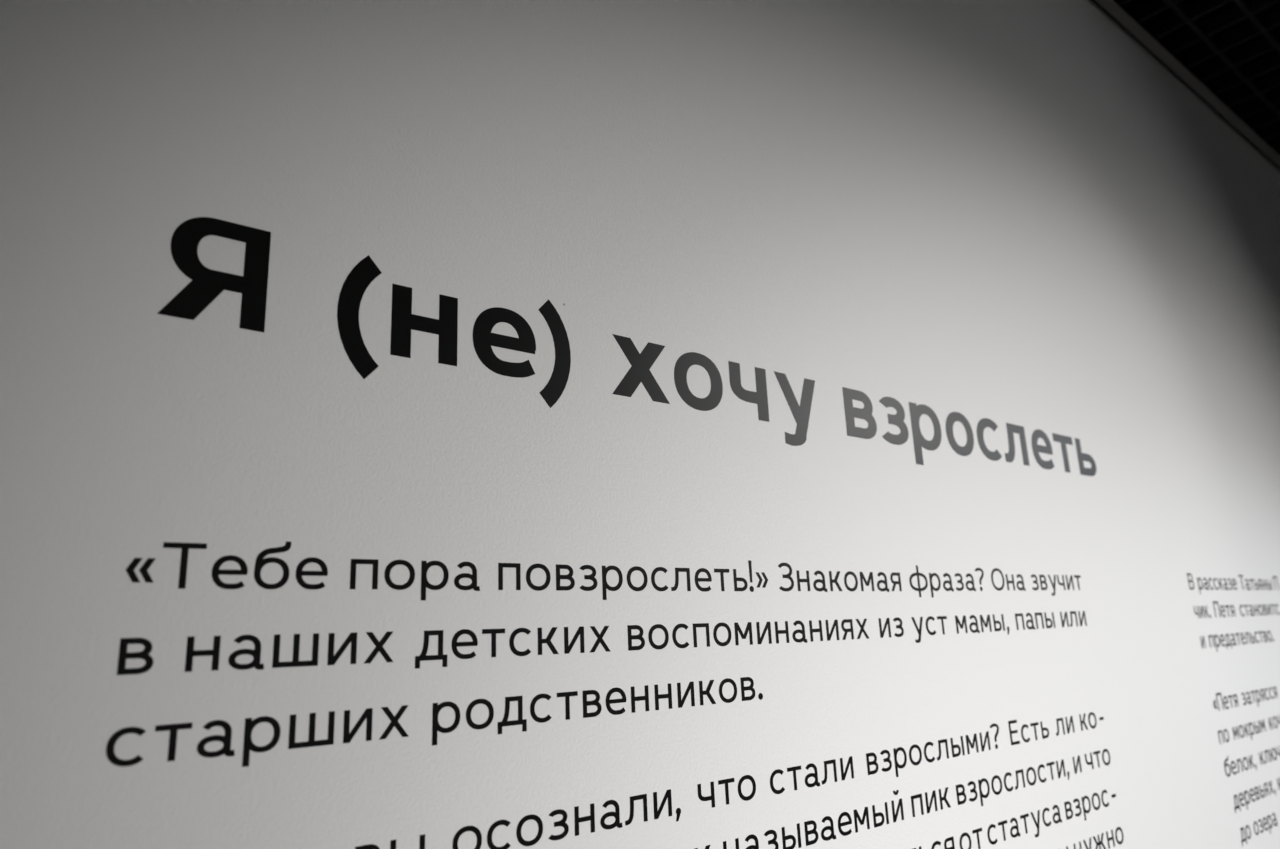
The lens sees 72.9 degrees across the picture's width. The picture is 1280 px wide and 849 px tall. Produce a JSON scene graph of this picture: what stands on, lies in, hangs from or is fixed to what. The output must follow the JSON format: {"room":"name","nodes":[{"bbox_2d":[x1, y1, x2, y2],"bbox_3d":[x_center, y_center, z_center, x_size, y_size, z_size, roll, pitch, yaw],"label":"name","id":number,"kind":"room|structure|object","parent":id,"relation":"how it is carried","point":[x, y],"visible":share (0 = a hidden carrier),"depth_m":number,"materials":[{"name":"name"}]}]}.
{"room":"museum","nodes":[
{"label":"museum","id":0,"kind":"room"},
{"bbox_2d":[0,0,1279,848],"bbox_3d":[1.736,0.577,2.246,10.400,3.021,0.140,9,-18,-38],"label":"wall","id":1,"kind":"structure","parent":0,"point":[1015,212],"depth_m":0.88,"materials":[{"name":"white paint"}]},
{"bbox_2d":[106,677,762,766],"bbox_3d":[-0.104,0.245,0.729,0.596,0.033,0.001,9,-18,-38],"label":"text line","id":2,"kind":"object","parent":1,"relation":"attached to","point":[248,745],"visible":1,"depth_m":0.67,"materials":[{"name":"black paint"}]},
{"bbox_2d":[117,611,1086,674],"bbox_3d":[0.187,0.235,0.972,1.343,0.034,0.001,9,-18,-38],"label":"text line","id":3,"kind":"object","parent":1,"relation":"attached to","point":[123,655],"visible":1,"depth_m":0.73,"materials":[{"name":"black paint"}]},
{"bbox_2d":[126,541,1080,599],"bbox_3d":[0.186,0.176,0.988,1.349,0.044,0.001,9,-18,-38],"label":"text line","id":4,"kind":"object","parent":1,"relation":"attached to","point":[260,562],"visible":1,"depth_m":0.76,"materials":[{"name":"black paint"}]},
{"bbox_2d":[157,217,1095,475],"bbox_3d":[0.228,-0.021,1.078,1.470,0.110,0.001,9,-18,-38],"label":"heading text","id":5,"kind":"object","parent":1,"relation":"attached to","point":[206,284],"visible":1,"depth_m":0.81,"materials":[{"name":"black paint"}]},
{"bbox_2d":[355,712,1103,848],"bbox_3d":[0.259,0.388,0.988,1.187,0.040,0.001,9,-18,-38],"label":"text line","id":6,"kind":"object","parent":1,"relation":"attached to","point":[657,812],"visible":1,"depth_m":0.84,"materials":[{"name":"black paint"}]},
{"bbox_2d":[695,749,1109,848],"bbox_3d":[0.389,0.460,1.075,0.863,0.042,0.001,9,-18,-38],"label":"text line","id":7,"kind":"object","parent":1,"relation":"attached to","point":[900,804],"visible":1,"depth_m":1.00,"materials":[{"name":"black paint"}]},
{"bbox_2d":[913,790,1115,848],"bbox_3d":[0.516,0.538,1.158,0.540,0.032,0.001,9,-18,-38],"label":"text line","id":8,"kind":"object","parent":1,"relation":"attached to","point":[1024,816],"visible":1,"depth_m":1.17,"materials":[{"name":"black paint"}]},
{"bbox_2d":[1066,827,1123,848],"bbox_3d":[0.655,0.613,1.251,0.199,0.032,0.001,9,-18,-38],"label":"text line","id":9,"kind":"object","parent":1,"relation":"attached to","point":[1099,842],"visible":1,"depth_m":1.27,"materials":[{"name":"black paint"}]},
{"bbox_2d":[1095,0,1279,167],"bbox_3d":[1.735,-0.914,2.538,10.400,0.048,0.024,9,-18,-38],"label":"trim","id":10,"kind":"structure","parent":1,"relation":"attached to","point":[1110,6],"depth_m":2.31,"materials":[{"name":"grey metal"}]},
{"bbox_2d":[1187,573,1278,593],"bbox_3d":[1.262,0.338,1.829,0.520,0.040,0.001,9,-18,-38],"label":"text line","id":11,"kind":"object","parent":1,"relation":"attached to","point":[1214,579],"visible":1,"depth_m":1.80,"materials":[{"name":"black paint"}]},
{"bbox_2d":[1193,601,1279,617],"bbox_3d":[1.252,0.385,1.808,0.488,0.032,0.001,9,-18,-38],"label":"text line","id":12,"kind":"object","parent":1,"relation":"attached to","point":[1227,606],"visible":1,"depth_m":1.78,"materials":[{"name":"black paint"}]},
{"bbox_2d":[1200,631,1273,651],"bbox_3d":[1.227,0.442,1.771,0.409,0.032,0.001,9,-18,-38],"label":"text line","id":13,"kind":"object","parent":1,"relation":"attached to","point":[1260,632],"visible":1,"depth_m":1.75,"materials":[{"name":"black paint"}]},
{"bbox_2d":[1213,686,1277,710],"bbox_3d":[1.212,0.547,1.729,0.357,0.040,0.001,9,-18,-38],"label":"text line","id":14,"kind":"object","parent":1,"relation":"attached to","point":[1256,691],"visible":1,"depth_m":1.72,"materials":[{"name":"black paint"}]},
{"bbox_2d":[1218,715,1279,743],"bbox_3d":[1.209,0.605,1.710,0.350,0.032,0.001,9,-18,-38],"label":"text line","id":15,"kind":"object","parent":1,"relation":"attached to","point":[1250,723],"visible":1,"depth_m":1.70,"materials":[{"name":"black paint"}]},
{"bbox_2d":[1224,746,1279,776],"bbox_3d":[1.195,0.651,1.685,0.308,0.040,0.001,9,-18,-38],"label":"text line","id":16,"kind":"object","parent":1,"relation":"attached to","point":[1265,751],"visible":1,"depth_m":1.66,"materials":[{"name":"black paint"}]},
{"bbox_2d":[1233,777,1279,812],"bbox_3d":[1.190,0.712,1.664,0.267,0.032,0.001,9,-18,-38],"label":"text line","id":17,"kind":"object","parent":1,"relation":"attached to","point":[1255,788],"visible":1,"depth_m":1.65,"materials":[{"name":"black paint"}]},
{"bbox_2d":[1240,813,1277,845],"bbox_3d":[1.167,0.762,1.631,0.197,0.032,0.001,9,-18,-38],"label":"text line","id":18,"kind":"object","parent":1,"relation":"attached to","point":[1268,816],"visible":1,"depth_m":1.64,"materials":[{"name":"black paint"}]},
{"bbox_2d":[1092,0,1279,169],"bbox_3d":[3.216,-1.749,0.805,10.400,0.680,5.140,9,-18,-38],"label":"ceiling","id":19,"kind":"structure","parent":0,"point":[1130,7],"depth_m":2.60,"materials":[{"name":"black"}]},
{"bbox_2d":[1120,0,1279,149],"bbox_3d":[3.285,-1.448,0.658,10.400,0.040,4.960,9,-18,-38],"label":"grid","id":20,"kind":"object","parent":19,"relation":"attached to","point":[1190,14],"visible":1,"depth_m":2.23,"materials":[{"name":"black paint"}]}
]}

